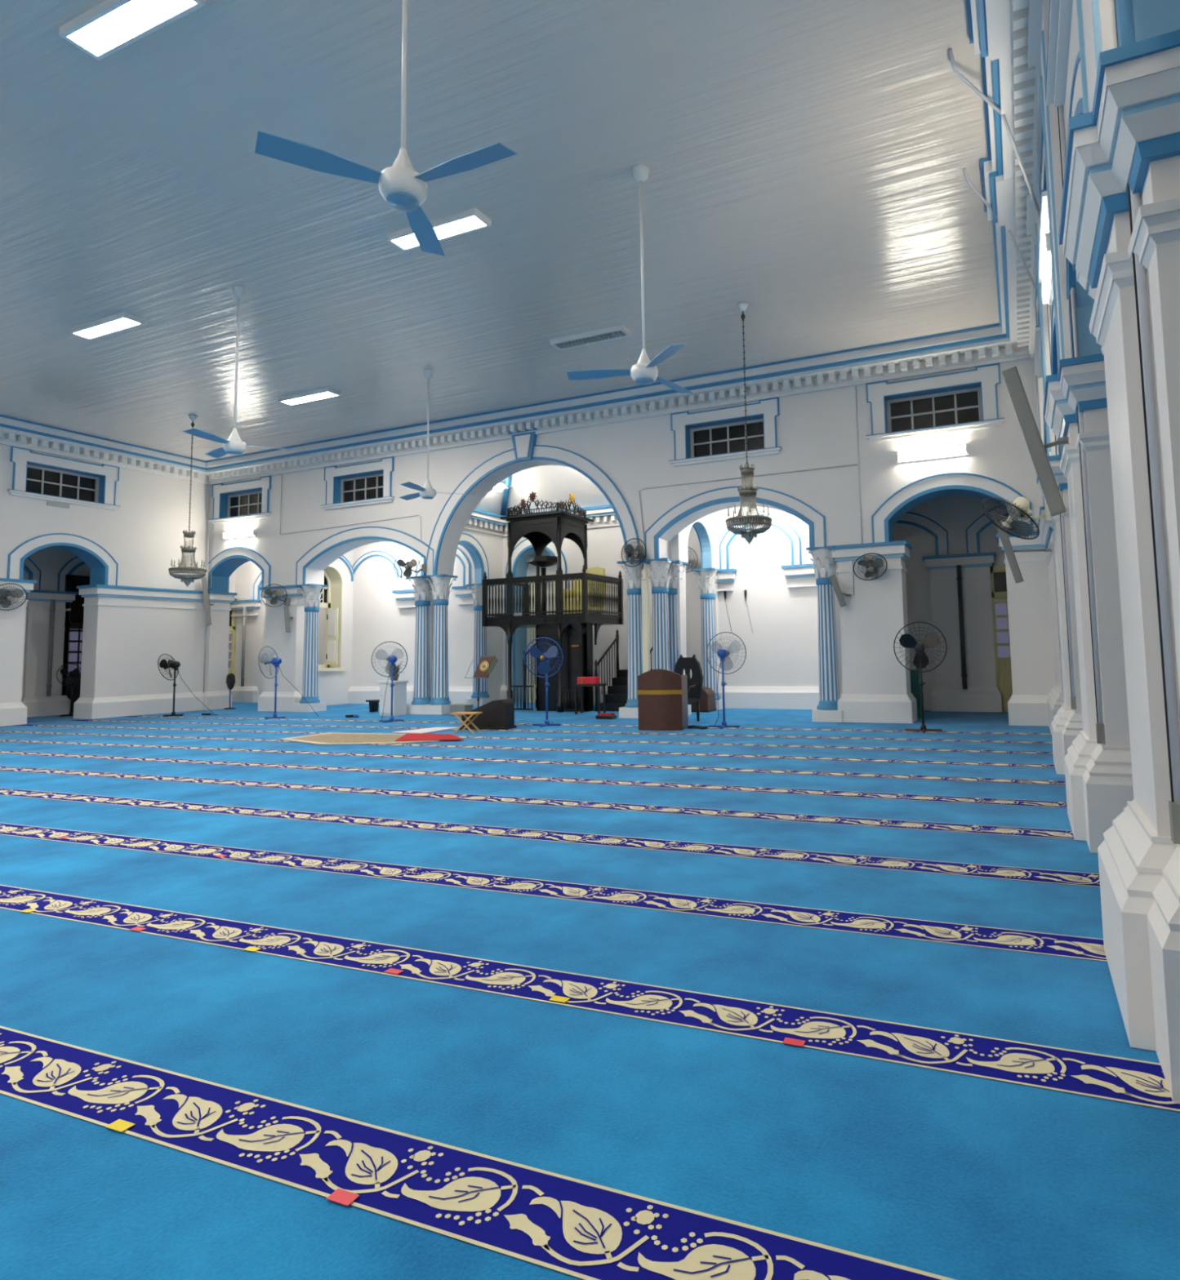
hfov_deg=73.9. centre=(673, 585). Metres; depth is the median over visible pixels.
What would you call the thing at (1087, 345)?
trim
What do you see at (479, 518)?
trim
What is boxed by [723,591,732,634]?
tassel
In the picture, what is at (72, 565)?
trim
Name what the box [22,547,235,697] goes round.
wall
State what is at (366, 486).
window
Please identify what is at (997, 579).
door
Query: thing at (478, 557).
trim
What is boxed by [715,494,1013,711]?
wall
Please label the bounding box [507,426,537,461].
trim
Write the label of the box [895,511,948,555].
trim
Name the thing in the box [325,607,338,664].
shutter
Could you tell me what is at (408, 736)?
rug
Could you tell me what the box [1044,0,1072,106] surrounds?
window
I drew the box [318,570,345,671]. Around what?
window
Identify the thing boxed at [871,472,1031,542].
trim
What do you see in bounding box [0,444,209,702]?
wall
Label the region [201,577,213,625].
speaker
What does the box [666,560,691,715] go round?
fluted column
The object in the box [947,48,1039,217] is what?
conduit
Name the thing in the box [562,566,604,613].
chair
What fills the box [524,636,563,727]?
pedestal fan
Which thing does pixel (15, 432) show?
trim
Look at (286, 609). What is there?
grille
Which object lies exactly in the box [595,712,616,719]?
tray
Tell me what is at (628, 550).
wall fan
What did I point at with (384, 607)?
wall
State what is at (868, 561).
wall fan
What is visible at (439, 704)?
fluted column
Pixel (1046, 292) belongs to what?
lamp
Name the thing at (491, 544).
wall
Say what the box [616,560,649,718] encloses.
fluted column
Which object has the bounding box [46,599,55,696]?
downpipe
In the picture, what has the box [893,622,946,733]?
pedestal fan
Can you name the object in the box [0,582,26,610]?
wall fan
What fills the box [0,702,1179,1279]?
floor
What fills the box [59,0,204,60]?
ceiling light
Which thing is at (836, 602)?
wall
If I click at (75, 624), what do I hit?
door
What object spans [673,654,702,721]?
carved chair
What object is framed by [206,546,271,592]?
trim
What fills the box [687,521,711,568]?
trim
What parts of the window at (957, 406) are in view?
frame, glass pane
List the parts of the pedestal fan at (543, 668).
blade, blade, blade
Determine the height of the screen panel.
1.030 m
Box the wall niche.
[526,549,556,692]
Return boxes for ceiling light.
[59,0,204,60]
[69,311,144,339]
[278,387,340,405]
[386,207,491,251]
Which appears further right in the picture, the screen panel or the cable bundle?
the screen panel
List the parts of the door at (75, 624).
glass pane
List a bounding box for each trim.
[0,414,210,484]
[0,577,204,726]
[6,533,118,585]
[21,589,77,717]
[23,557,41,590]
[57,555,85,591]
[202,530,1048,725]
[205,323,1030,484]
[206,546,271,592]
[253,572,262,599]
[295,526,433,584]
[338,555,354,581]
[352,551,402,577]
[415,547,470,586]
[424,444,640,575]
[457,533,488,583]
[463,504,619,705]
[505,538,566,703]
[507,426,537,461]
[644,485,826,559]
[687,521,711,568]
[719,514,800,569]
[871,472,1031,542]
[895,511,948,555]
[964,506,1008,553]
[965,0,1041,359]
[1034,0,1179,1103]
[1042,415,1046,504]
[1050,293,1063,455]
[1065,50,1102,357]
[1112,0,1179,47]
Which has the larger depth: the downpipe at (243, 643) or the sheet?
the downpipe at (243, 643)
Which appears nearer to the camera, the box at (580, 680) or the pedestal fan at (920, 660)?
the pedestal fan at (920, 660)
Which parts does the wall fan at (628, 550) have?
blade, blade, blade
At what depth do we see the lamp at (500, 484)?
22.21 m
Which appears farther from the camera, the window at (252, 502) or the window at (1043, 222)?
the window at (252, 502)
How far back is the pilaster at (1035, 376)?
14.09 m
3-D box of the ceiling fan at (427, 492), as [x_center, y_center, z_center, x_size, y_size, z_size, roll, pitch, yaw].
[-5.146,-3.092,15.862,1.638,2.665,1.623,-3,-5,24]
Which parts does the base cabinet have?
door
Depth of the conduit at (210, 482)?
23.26 m
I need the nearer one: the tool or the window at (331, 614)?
the tool
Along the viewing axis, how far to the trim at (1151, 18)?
2.94 m
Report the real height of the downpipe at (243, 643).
2.700 m
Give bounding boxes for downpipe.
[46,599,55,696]
[240,607,246,686]
[955,564,966,688]
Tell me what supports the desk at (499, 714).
on the floor
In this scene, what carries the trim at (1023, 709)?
attached to the wall at (815, 429)
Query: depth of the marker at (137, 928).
4.22 m
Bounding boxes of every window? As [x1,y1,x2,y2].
[7,445,120,511]
[208,475,271,524]
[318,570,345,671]
[320,456,394,510]
[668,396,781,466]
[865,363,1004,442]
[1033,282,1042,377]
[1036,121,1049,284]
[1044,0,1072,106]
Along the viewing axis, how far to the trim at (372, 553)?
24.78 m
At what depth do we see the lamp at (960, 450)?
15.02 m
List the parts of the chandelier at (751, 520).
chain, crown, crown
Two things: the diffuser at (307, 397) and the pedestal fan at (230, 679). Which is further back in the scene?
the pedestal fan at (230, 679)
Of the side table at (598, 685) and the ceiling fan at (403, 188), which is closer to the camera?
the ceiling fan at (403, 188)
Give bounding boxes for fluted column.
[293,583,328,712]
[405,575,431,714]
[422,573,457,715]
[465,583,494,706]
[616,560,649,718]
[641,557,675,671]
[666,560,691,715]
[690,567,722,710]
[805,545,842,722]
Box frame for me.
[527,573,555,702]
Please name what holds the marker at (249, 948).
on the floor
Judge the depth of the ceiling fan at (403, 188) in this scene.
5.37 m
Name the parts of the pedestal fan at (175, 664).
blade, blade, motor, power cord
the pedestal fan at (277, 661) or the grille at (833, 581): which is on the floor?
the pedestal fan at (277, 661)
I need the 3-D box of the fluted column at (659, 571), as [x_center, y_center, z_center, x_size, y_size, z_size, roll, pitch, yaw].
[-0.296,1.172,17.342,0.633,3.500,0.633,-3,-5,24]
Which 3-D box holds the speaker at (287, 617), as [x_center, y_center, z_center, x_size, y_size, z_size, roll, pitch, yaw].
[-10.694,0.942,21.638,0.167,0.736,0.346,-3,-5,16]
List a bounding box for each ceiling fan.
[182,285,300,458]
[254,0,516,256]
[399,368,469,500]
[565,164,692,393]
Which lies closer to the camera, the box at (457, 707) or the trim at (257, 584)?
the box at (457, 707)
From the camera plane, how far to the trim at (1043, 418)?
11.63 m
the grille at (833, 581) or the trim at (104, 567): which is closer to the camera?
the grille at (833, 581)
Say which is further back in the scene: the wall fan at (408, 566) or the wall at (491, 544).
the wall at (491, 544)
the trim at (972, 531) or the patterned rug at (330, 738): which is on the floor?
the patterned rug at (330, 738)
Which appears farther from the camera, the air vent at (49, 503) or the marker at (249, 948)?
the air vent at (49, 503)
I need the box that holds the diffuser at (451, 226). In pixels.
[391,215,485,248]
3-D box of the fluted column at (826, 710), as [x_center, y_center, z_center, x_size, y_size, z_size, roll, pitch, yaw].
[3.111,0.978,15.836,0.633,3.500,0.633,-3,-5,24]
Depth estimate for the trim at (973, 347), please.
17.22 m
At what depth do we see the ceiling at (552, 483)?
22.29 m
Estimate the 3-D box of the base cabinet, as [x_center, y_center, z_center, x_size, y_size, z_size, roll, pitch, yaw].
[-7.026,2.810,19.490,0.520,0.860,0.510,-3,-5,24]
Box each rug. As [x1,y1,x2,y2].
[279,732,439,744]
[394,733,463,741]
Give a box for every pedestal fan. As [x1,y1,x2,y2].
[56,663,81,716]
[157,653,211,716]
[257,646,319,719]
[371,641,407,722]
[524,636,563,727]
[706,631,746,728]
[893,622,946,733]
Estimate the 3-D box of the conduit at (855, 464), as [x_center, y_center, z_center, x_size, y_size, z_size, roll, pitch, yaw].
[1.452,-1.652,16.584,4.902,1.333,0.028,-3,-5,24]
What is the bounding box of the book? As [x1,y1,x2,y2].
[472,656,497,677]
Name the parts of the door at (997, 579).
glass pane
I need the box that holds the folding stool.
[449,711,482,733]
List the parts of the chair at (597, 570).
armrest, seat, backrest, armrest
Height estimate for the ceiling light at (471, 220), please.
0.085 m
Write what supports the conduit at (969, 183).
attached to the ceiling at (806, 160)
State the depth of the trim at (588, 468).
18.72 m
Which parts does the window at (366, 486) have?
frame, glass pane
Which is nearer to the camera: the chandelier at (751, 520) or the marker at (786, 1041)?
the marker at (786, 1041)
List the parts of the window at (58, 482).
glass pane, frame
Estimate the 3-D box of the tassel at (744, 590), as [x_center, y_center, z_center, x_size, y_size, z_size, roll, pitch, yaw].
[1.870,0.659,19.598,0.200,1.121,0.061,-3,-5,24]
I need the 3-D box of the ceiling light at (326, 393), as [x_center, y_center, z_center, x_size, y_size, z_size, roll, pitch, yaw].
[-8.117,-4.203,17.354,1.520,0.085,0.340,-3,-5,24]
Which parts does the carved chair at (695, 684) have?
backrest, seat, armrest, leg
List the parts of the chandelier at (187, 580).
crown, crown, chain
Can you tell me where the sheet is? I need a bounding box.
[393,727,457,733]
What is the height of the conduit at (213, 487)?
3.400 m
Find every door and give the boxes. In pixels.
[62,574,89,711]
[227,598,236,690]
[989,565,1012,711]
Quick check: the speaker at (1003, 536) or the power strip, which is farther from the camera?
the power strip
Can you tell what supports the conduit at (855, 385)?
attached to the wall at (815, 429)
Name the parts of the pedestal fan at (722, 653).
power cord, motor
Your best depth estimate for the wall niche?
23.61 m
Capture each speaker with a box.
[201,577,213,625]
[284,606,293,632]
[828,574,850,607]
[992,512,1051,583]
[1001,366,1067,516]
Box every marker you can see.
[20,908,35,912]
[105,1119,135,1132]
[128,926,146,931]
[243,946,261,951]
[325,1188,359,1205]
[384,968,403,974]
[548,995,569,1002]
[782,1037,804,1046]
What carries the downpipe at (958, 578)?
attached to the wall at (780, 670)
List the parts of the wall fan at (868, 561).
blade, motor, blade, blade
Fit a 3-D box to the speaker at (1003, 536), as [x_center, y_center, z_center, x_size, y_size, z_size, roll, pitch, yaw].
[5.444,-0.598,12.212,0.848,1.122,0.266,-2,-5,11]
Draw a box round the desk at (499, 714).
[459,698,515,729]
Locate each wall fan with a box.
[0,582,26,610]
[261,583,290,607]
[393,553,426,579]
[621,537,646,567]
[685,546,697,572]
[853,552,887,580]
[981,496,1051,539]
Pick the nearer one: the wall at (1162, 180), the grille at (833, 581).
the wall at (1162, 180)
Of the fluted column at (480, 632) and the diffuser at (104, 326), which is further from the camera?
the fluted column at (480, 632)
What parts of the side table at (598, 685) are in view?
leg, leg, leg, leg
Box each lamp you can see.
[222,528,257,539]
[493,482,505,491]
[895,444,968,462]
[1041,232,1053,305]
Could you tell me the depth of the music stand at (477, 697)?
16.24 m
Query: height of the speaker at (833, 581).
0.659 m
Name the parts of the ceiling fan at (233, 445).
blade, blade, motor, rod, blade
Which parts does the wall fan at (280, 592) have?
blade, blade, blade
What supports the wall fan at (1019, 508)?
attached to the wall at (1162, 180)
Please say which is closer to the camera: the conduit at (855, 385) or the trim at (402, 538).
the conduit at (855, 385)
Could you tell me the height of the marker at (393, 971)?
0.002 m
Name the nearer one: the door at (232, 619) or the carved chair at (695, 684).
the carved chair at (695, 684)
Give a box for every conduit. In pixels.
[203,482,210,693]
[210,487,213,588]
[280,474,422,560]
[638,463,857,546]
[851,560,853,595]
[854,385,862,543]
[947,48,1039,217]
[962,167,1036,288]
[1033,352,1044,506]
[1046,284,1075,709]
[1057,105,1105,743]
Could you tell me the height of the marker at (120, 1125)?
0.002 m
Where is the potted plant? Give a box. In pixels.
[382,661,404,680]
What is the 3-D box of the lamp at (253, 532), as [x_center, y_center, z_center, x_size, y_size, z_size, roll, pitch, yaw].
[-12.752,-1.510,22.871,1.340,0.200,0.102,-3,-5,24]
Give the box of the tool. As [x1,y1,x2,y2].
[345,714,359,717]
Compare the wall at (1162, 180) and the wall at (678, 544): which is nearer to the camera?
the wall at (1162, 180)
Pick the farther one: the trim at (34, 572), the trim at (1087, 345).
the trim at (34, 572)
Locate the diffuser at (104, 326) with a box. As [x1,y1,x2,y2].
[74,318,140,338]
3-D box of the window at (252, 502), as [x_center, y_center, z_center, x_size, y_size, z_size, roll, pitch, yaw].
[-12.733,-2.506,23.090,2.540,1.200,0.425,-3,-5,24]
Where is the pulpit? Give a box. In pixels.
[481,491,652,712]
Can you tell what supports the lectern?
on the floor
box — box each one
[448,703,473,715]
[577,676,599,684]
[687,686,716,712]
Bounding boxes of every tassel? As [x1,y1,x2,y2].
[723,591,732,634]
[743,589,752,632]
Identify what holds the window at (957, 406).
in the wall at (815, 429)
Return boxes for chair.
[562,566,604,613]
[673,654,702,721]
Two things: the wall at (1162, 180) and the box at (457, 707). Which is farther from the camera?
the box at (457, 707)
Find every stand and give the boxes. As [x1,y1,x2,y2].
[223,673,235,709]
[463,660,488,707]
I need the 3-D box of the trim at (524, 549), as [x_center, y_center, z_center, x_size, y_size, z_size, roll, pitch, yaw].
[-3.938,1.018,23.168,2.120,4.931,0.645,-3,-5,24]
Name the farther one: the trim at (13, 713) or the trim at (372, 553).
the trim at (372, 553)
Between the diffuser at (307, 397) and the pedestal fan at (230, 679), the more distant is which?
the pedestal fan at (230, 679)
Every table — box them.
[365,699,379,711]
[573,683,606,714]
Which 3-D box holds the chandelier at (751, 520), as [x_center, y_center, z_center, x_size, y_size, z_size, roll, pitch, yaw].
[1.204,-2.718,13.060,0.770,4.130,0.770,-3,-5,24]
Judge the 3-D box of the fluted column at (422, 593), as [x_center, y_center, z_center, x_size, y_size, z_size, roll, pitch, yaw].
[-6.480,1.524,20.074,0.633,3.500,0.633,-3,-5,24]
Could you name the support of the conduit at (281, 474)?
attached to the wall at (815, 429)
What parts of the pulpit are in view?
newel post, handrail, post, spandrel panel, newel post, handrail, spandrel panel, post, post, spandrel panel, spandrel panel, door, newel post, post, handrail, stair rail, newel post, stair rail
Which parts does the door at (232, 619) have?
glass pane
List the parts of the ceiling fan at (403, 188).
blade, motor, rod, blade, blade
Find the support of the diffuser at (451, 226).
attached to the ceiling light at (471, 220)
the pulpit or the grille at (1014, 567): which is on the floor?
the pulpit
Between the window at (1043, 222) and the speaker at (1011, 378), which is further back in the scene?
the window at (1043, 222)
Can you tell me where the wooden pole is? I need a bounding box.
[640,562,649,673]
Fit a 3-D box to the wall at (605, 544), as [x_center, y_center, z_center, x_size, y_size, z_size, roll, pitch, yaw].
[-1.895,-0.228,22.376,7.400,7.200,0.600,-3,-5,24]
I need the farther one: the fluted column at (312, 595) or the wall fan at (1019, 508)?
the fluted column at (312, 595)
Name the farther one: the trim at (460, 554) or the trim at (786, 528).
the trim at (460, 554)
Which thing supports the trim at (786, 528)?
attached to the wall at (780, 670)
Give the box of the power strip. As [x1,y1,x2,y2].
[201,712,217,715]
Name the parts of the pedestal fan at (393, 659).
power cord, motor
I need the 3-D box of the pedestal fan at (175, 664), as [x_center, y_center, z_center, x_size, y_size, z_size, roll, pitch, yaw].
[-13.091,2.654,20.959,1.320,1.648,0.654,1,-5,-28]
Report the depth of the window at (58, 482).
20.07 m
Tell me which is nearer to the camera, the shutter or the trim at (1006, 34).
the trim at (1006, 34)
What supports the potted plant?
on the base cabinet
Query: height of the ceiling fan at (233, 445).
2.665 m
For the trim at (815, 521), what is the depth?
16.70 m
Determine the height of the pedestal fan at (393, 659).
1.806 m
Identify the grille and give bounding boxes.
[284,607,289,631]
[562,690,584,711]
[830,575,844,606]
[994,514,1022,582]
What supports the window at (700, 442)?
in the wall at (815, 429)
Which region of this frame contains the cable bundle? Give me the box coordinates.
[687,724,707,728]
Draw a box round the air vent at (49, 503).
[46,501,70,508]
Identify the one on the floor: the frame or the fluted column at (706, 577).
the fluted column at (706, 577)
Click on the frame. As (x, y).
(531, 630)
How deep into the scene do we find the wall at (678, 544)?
18.02 m
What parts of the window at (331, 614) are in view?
glass pane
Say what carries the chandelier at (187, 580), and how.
hanging from the ceiling at (806, 160)
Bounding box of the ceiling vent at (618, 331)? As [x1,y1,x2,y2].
[549,324,630,350]
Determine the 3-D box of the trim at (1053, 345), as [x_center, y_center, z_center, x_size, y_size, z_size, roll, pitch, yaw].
[4.206,-2.215,7.830,0.665,1.471,2.720,-3,-5,24]
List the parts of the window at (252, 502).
frame, glass pane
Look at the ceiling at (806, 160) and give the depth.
10.09 m
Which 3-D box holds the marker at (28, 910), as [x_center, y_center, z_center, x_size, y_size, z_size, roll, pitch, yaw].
[-3.790,1.909,4.574,0.076,0.002,0.042,-3,-5,22]
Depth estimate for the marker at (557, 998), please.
3.27 m
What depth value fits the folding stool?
14.66 m
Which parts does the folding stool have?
leg, leg, seat, leg, leg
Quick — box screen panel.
[909,667,920,718]
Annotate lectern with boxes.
[636,669,688,730]
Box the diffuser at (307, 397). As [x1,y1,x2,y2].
[282,391,337,404]
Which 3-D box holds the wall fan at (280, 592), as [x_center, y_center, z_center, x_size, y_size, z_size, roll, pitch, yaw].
[-10.980,0.283,21.549,0.797,0.625,0.446,3,-7,-43]
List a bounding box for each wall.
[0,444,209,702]
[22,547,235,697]
[204,358,1054,694]
[228,541,474,704]
[318,549,353,705]
[429,524,502,700]
[502,515,701,685]
[670,511,719,693]
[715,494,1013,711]
[833,561,842,697]
[1036,0,1179,746]
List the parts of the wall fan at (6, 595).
blade, blade, blade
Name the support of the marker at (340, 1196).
on the floor
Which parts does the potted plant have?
pot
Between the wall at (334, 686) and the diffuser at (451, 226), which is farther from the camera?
the wall at (334, 686)
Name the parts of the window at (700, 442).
frame, glass pane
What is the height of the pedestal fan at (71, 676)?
1.438 m
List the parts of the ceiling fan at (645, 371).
blade, rod, motor, blade, blade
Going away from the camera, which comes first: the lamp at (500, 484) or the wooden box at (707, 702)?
the wooden box at (707, 702)
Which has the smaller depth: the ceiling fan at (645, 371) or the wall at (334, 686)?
the ceiling fan at (645, 371)
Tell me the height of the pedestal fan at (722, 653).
1.806 m
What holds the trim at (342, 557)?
attached to the wall at (334, 686)
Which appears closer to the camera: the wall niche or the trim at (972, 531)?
the trim at (972, 531)
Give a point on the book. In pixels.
(486, 665)
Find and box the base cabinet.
[377,680,408,715]
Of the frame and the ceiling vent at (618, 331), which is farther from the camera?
the frame
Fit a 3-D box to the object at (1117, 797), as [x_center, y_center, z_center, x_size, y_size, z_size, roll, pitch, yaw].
[3.148,-1.538,5.391,1.000,6.750,19.330,-3,-5,24]
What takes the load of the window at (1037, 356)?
in the wall at (1162, 180)
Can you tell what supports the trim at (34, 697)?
attached to the wall at (50, 561)
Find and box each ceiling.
[0,0,999,460]
[475,465,609,515]
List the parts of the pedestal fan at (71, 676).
blade, blade, blade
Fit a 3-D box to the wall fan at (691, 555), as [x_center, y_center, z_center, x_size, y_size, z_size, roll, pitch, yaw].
[0.383,-0.674,20.776,0.689,0.681,0.585,-3,-5,24]
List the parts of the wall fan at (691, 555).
blade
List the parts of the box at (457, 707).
lid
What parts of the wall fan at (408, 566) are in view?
blade, blade, blade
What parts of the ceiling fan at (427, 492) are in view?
blade, blade, motor, rod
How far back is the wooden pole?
17.04 m
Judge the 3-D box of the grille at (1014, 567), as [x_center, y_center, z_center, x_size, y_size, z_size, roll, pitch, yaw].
[5.225,-0.585,12.198,0.406,1.066,0.059,0,-5,-12]
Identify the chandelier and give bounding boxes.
[168,414,207,587]
[724,302,771,545]
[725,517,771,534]
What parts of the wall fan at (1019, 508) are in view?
blade, blade, motor, blade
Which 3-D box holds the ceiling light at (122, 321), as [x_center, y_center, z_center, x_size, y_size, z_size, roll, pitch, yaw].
[-9.832,-4.495,13.509,1.520,0.085,0.340,-3,-5,24]

